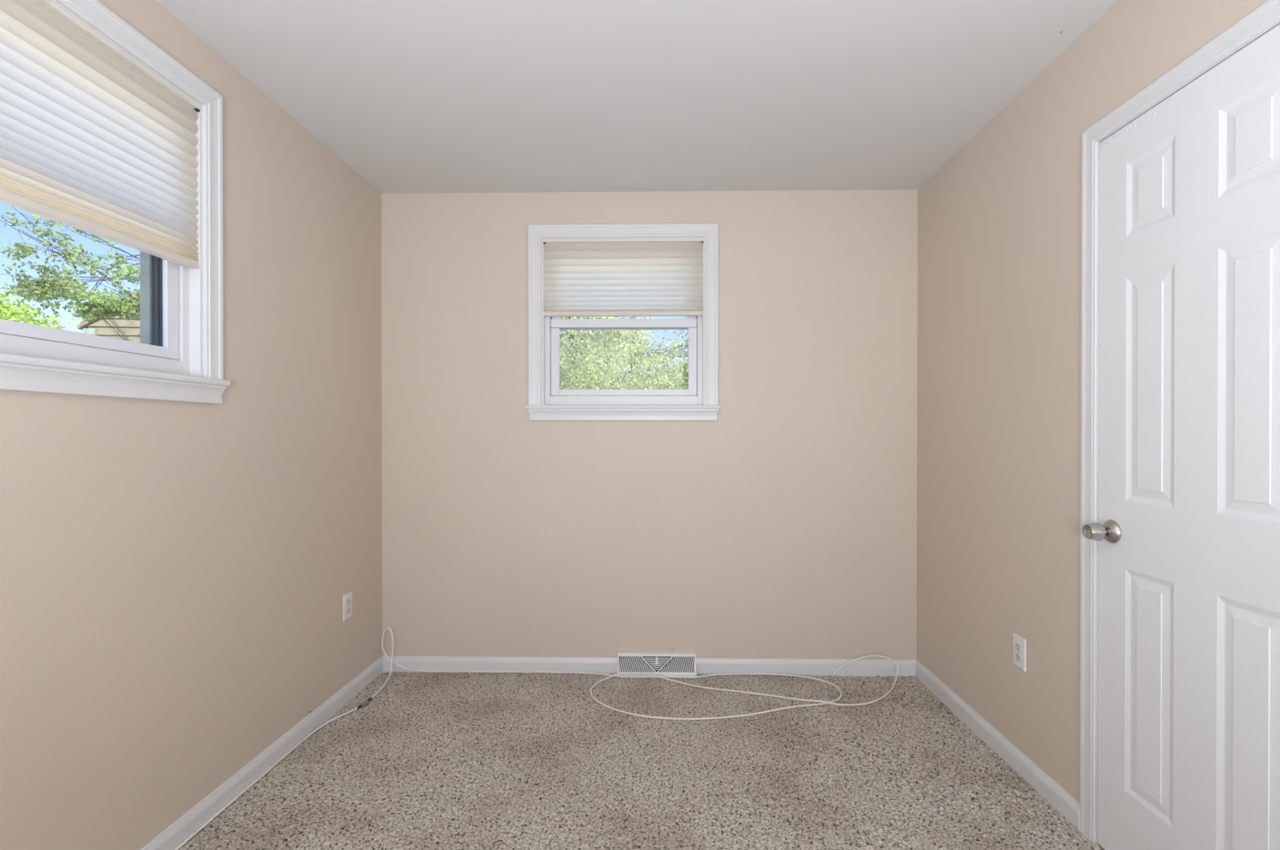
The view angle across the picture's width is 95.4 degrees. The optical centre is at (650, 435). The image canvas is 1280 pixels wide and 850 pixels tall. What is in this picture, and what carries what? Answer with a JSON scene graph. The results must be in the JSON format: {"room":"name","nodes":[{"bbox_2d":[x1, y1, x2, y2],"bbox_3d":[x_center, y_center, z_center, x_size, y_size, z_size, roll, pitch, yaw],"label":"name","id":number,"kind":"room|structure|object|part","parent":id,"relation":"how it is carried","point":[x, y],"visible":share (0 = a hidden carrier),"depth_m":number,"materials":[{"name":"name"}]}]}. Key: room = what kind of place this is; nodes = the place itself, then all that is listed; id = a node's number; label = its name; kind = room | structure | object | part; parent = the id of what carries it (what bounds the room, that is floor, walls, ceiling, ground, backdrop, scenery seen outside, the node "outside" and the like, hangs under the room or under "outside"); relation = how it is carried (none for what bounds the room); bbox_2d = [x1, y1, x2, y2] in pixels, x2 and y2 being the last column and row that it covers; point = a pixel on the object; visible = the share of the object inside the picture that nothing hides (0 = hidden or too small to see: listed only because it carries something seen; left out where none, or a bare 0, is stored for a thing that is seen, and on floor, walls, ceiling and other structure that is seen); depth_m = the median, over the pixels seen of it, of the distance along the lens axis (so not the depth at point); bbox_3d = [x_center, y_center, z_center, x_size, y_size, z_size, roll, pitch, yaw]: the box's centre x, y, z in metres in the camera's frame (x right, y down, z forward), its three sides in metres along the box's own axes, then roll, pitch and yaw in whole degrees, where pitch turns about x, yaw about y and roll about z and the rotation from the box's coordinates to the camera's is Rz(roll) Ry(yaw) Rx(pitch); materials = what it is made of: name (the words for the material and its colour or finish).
{"room":"empty bedroom","nodes":[
{"label":"empty bedroom","id":0,"kind":"room"},
{"bbox_2d":[0,0,381,849],"bbox_3d":[-1.485,-0.044,0.802,0.150,2.560,4.653,0,0,1],"label":"wall","id":1,"kind":"structure","parent":0,"point":[176,576],"depth_m":1.84,"materials":[{"name":"beige paint"}]},
{"bbox_2d":[0,0,230,404],"bbox_3d":[-1.463,-0.594,1.399,0.189,0.992,0.978,0,0,1],"label":"window","id":2,"kind":"structure","parent":1,"relation":"in","point":[178,354],"depth_m":1.73,"materials":[{"name":"white paint"}]},
{"bbox_3d":[-1.449,-0.402,1.399,0.014,0.348,0.752,0,0,1],"label":"sash frame","id":3,"kind":"part","parent":2,"relation":"part of","materials":[{"name":"white plastic"}]},
{"bbox_3d":[-1.446,-0.600,1.398,0.024,0.849,0.832,0,0,1],"label":"frame","id":4,"kind":"part","parent":2,"relation":"part of","materials":[{"name":"white paint"}]},
{"bbox_2d":[0,0,200,268],"bbox_3d":[-1.414,-0.767,1.397,0.032,0.510,0.818,0,0,1],"label":"cellular shade","id":5,"kind":"object","parent":2,"relation":"attached to","point":[95,141],"visible":1,"depth_m":1.47,"materials":[{"name":"fabric"}]},
{"bbox_3d":[-1.415,-0.524,1.398,0.028,0.023,0.817,0,0,1],"label":"rail","id":6,"kind":"part","parent":5,"relation":"part of","materials":[{"name":"fabric"}]},
{"bbox_3d":[-1.391,-0.633,1.397,0.018,0.915,0.964,0,0,1],"label":"casing","id":7,"kind":"part","parent":2,"relation":"part of","materials":[{"name":"white paint"}]},
{"bbox_3d":[-1.543,-0.599,1.400,0.030,0.851,0.828,0,0,1],"label":"frame","id":8,"kind":"part","parent":2,"relation":"part of","materials":[{"name":"grey metal"}]},
{"bbox_2d":[140,657,383,849],"bbox_3d":[-1.406,1.183,0.725,0.012,0.090,4.490,0,0,1],"label":"baseboard","id":9,"kind":"structure","parent":1,"relation":"attached to","point":[186,825],"depth_m":2.04,"materials":[{"name":"white paint"}]},
{"bbox_2d":[343,591,352,621],"bbox_3d":[-1.374,0.777,2.649,0.008,0.114,0.071,0,0,1],"label":"wall outlet","id":10,"kind":"object","parent":1,"relation":"attached to","point":[347,598],"visible":1,"depth_m":2.64,"materials":[{"name":"plastic"}]},
{"bbox_2d":[155,0,1117,193],"bbox_3d":[-0.054,-1.274,0.697,2.715,0.100,4.503,0,0,1],"label":"ceiling","id":11,"kind":"structure","parent":0,"point":[413,96],"depth_m":2.03,"materials":[{"name":"paint"}]},
{"bbox_2d":[178,671,1101,849],"bbox_3d":[-0.055,1.216,0.704,2.712,0.017,4.497,0,0,1],"label":"floor","id":12,"kind":"structure","parent":0,"point":[434,760],"depth_m":2.08,"materials":[{"name":"carpet"}]},
{"bbox_2d":[174,703,362,849],"bbox_3d":[-1.366,1.200,1.858,0.075,0.014,1.457,0,0,4],"label":"cable","id":13,"kind":"object","parent":12,"relation":"on","point":[359,705],"visible":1,"depth_m":2.03,"materials":[{"name":"plastic"}]},
{"bbox_2d":[361,700,368,707],"bbox_3d":[-1.274,1.198,2.600,0.020,0.012,0.055,0,0,1],"label":"coupler","id":14,"kind":"object","parent":12,"relation":"on","point":[365,703],"visible":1,"depth_m":2.59,"materials":[{"name":"metal"}]},
{"bbox_2d":[367,626,898,719],"bbox_3d":[-0.068,1.085,2.705,2.585,0.239,0.479,0,0,1],"label":"cable","id":15,"kind":"object","parent":12,"relation":"on","point":[389,627],"visible":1,"depth_m":2.85,"materials":[{"name":"plastic"}]},
{"bbox_2d":[380,189,917,658],"bbox_3d":[-0.014,-0.053,3.028,2.715,2.560,0.150,0,0,1],"label":"wall","id":16,"kind":"structure","parent":0,"point":[782,524],"depth_m":2.95,"materials":[{"name":"beige paint"}]},
{"bbox_2d":[526,223,720,420],"bbox_3d":[-0.136,-0.571,3.017,0.978,0.992,0.189,0,0,1],"label":"window","id":17,"kind":"structure","parent":16,"relation":"in","point":[700,402],"depth_m":2.95,"materials":[{"name":"white paint"}]},
{"bbox_2d":[543,237,703,345],"bbox_3d":[-0.137,-0.726,2.967,0.818,0.545,0.032,0,0,1],"label":"cellular shade","id":18,"kind":"object","parent":17,"relation":"attached to","point":[620,276],"visible":1,"depth_m":2.96,"materials":[{"name":"fabric"}]},
{"bbox_3d":[-0.137,-0.618,2.968,0.817,0.023,0.028,0,0,1],"label":"rail","id":19,"kind":"part","parent":18,"relation":"part of","materials":[{"name":"plastic"}]},
{"bbox_3d":[-0.136,-0.576,2.999,0.832,0.849,0.024,0,0,1],"label":"frame","id":20,"kind":"part","parent":17,"relation":"part of","materials":[{"name":"white paint"}]},
{"bbox_3d":[-0.136,-0.575,3.002,0.752,0.044,0.026,0,0,1],"label":"meeting rail","id":21,"kind":"part","parent":17,"relation":"part of","materials":[{"name":"white plastic"}]},
{"bbox_3d":[-0.136,-0.751,3.027,0.752,0.396,0.018,0,0,1],"label":"sash frame","id":22,"kind":"part","parent":17,"relation":"part of","materials":[{"name":"white plastic"}]},
{"bbox_3d":[-0.136,-0.378,3.003,0.752,0.348,0.014,0,0,1],"label":"sash frame","id":23,"kind":"part","parent":17,"relation":"part of","materials":[{"name":"white plastic"}]},
{"bbox_2d":[381,655,916,676],"bbox_3d":[-0.015,1.174,2.952,2.715,0.090,0.012,0,0,1],"label":"baseboard","id":24,"kind":"structure","parent":16,"relation":"attached to","point":[860,667],"depth_m":2.95,"materials":[{"name":"white paint"}]},
{"bbox_2d":[617,651,696,678],"bbox_3d":[0.033,1.155,2.927,0.393,0.112,0.060,0,0,1],"label":"floor vent","id":25,"kind":"object","parent":16,"relation":"attached to","point":[660,663],"visible":1,"depth_m":2.93,"materials":[{"name":"metal"}]},
{"bbox_3d":[0.033,1.152,2.931,0.387,0.079,0.032,0,0,1],"label":"damper plate","id":26,"kind":"part","parent":25,"relation":"part of","materials":[{"name":"white metal"}]},
{"bbox_2d":[916,0,1267,848],"bbox_3d":[1.379,-0.044,0.752,0.150,2.560,4.653,0,0,1],"label":"wall","id":27,"kind":"structure","parent":0,"point":[998,312],"depth_m":2.09,"materials":[{"name":"beige paint"}]},
{"bbox_2d":[915,660,1080,830],"bbox_3d":[1.326,1.177,2.352,0.012,0.090,1.140,0,0,1],"label":"baseboard","id":28,"kind":"structure","parent":27,"relation":"attached to","point":[1048,788],"depth_m":2.17,"materials":[{"name":"white paint"}]},
{"bbox_2d":[1012,632,1026,671],"bbox_3d":[1.323,0.779,2.092,0.008,0.114,0.071,0,0,1],"label":"wall outlet","id":29,"kind":"object","parent":27,"relation":"attached to","point":[1019,644],"visible":1,"depth_m":2.08,"materials":[{"name":"plastic"}]},
{"bbox_2d":[1014,641,1020,650],"bbox_3d":[1.321,0.759,2.092,0.002,0.027,0.034,0,0,1],"label":"receptacle","id":30,"kind":"object","parent":29,"relation":"attached to","point":[1017,644],"depth_m":2.09,"materials":[{"name":"plastic"}]},
{"bbox_2d":[1014,652,1020,661],"bbox_3d":[1.321,0.798,2.092,0.002,0.027,0.034,0,0,1],"label":"receptacle","id":31,"kind":"object","parent":29,"relation":"attached to","point":[1017,655],"depth_m":2.09,"materials":[{"name":"plastic"}]},
{"bbox_2d":[1079,0,1279,844],"bbox_3d":[1.361,0.147,1.407,0.108,2.134,0.748,0,0,1],"label":"trim","id":32,"kind":"structure","parent":27,"relation":"attached to","point":[1266,17],"depth_m":1.73,"materials":[{"name":"white paint"}]},
{"bbox_2d":[1081,24,1279,849],"bbox_3d":[1.300,0.174,1.408,0.106,2.066,0.623,0,0,1],"label":"door","id":33,"kind":"structure","parent":27,"relation":"in","point":[1187,532],"depth_m":1.41,"materials":[{"name":"white paint"}]},
{"bbox_3d":[1.278,0.276,1.668,0.053,0.052,0.052,0,0,1],"label":"knob","id":34,"kind":"part","parent":33,"relation":"part of","materials":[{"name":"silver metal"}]},
{"label":"outside","id":35,"kind":"structure","parent":0,"visible":0},
{"bbox_3d":[0.219,2.170,12.507,80.000,0.200,65.000,0,0,1],"label":"ground","id":36,"kind":"structure","parent":35,"visible":0},
{"bbox_2d":[0,288,80,329],"bbox_3d":[-7.949,-0.090,6.590,3.542,4.475,2.337,0,0,1],"label":"tree","id":37,"kind":"object","parent":36,"relation":"on","point":[8,311],"visible":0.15,"depth_m":6.11,"materials":[{"name":"green plant"}]},
{"bbox_2d":[0,206,139,340],"bbox_3d":[-4.945,-0.878,5.947,2.194,6.054,2.731,0,0,-31],"label":"tree","id":38,"kind":"object","parent":36,"relation":"on","point":[111,306],"visible":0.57,"depth_m":4.89,"materials":[{"name":"green plant"}]},
{"bbox_2d":[77,288,139,342],"bbox_3d":[-5.922,-0.319,9.601,3.900,4.800,3.150,0,0,-5],"label":"neighbouring house","id":39,"kind":"structure","parent":36,"relation":"on","point":[131,328],"depth_m":7.93,"materials":[{"name":"beige"}]},
{"bbox_2d":[555,316,662,396],"bbox_3d":[-1.599,-0.803,10.806,2.995,5.874,4.172,0,0,-45],"label":"tree","id":40,"kind":"object","parent":36,"relation":"on","point":[619,338],"visible":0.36,"depth_m":9.96,"materials":[{"name":"green plant"}]},
{"bbox_2d":[556,316,688,396],"bbox_3d":[-0.183,-1.555,16.981,11.409,7.323,3.819,0,0,-5],"label":"tree","id":41,"kind":"object","parent":36,"relation":"on","point":[658,346],"visible":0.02,"depth_m":16.77,"materials":[{"name":"green plant"}]},
{"bbox_2d":[609,316,688,396],"bbox_3d":[1.260,-0.976,13.549,4.694,6.188,2.702,0,0,-17],"label":"tree","id":42,"kind":"object","parent":36,"relation":"on","point":[667,382],"visible":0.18,"depth_m":13.02,"materials":[{"name":"green plant"}]},
{"bbox_2d":[661,329,688,389],"bbox_3d":[1.075,-0.110,7.501,1.851,4.506,1.620,0,0,1],"label":"tree","id":43,"kind":"object","parent":36,"relation":"on","point":[685,373],"visible":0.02,"depth_m":7.32,"materials":[{"name":"green plant"}]}
]}

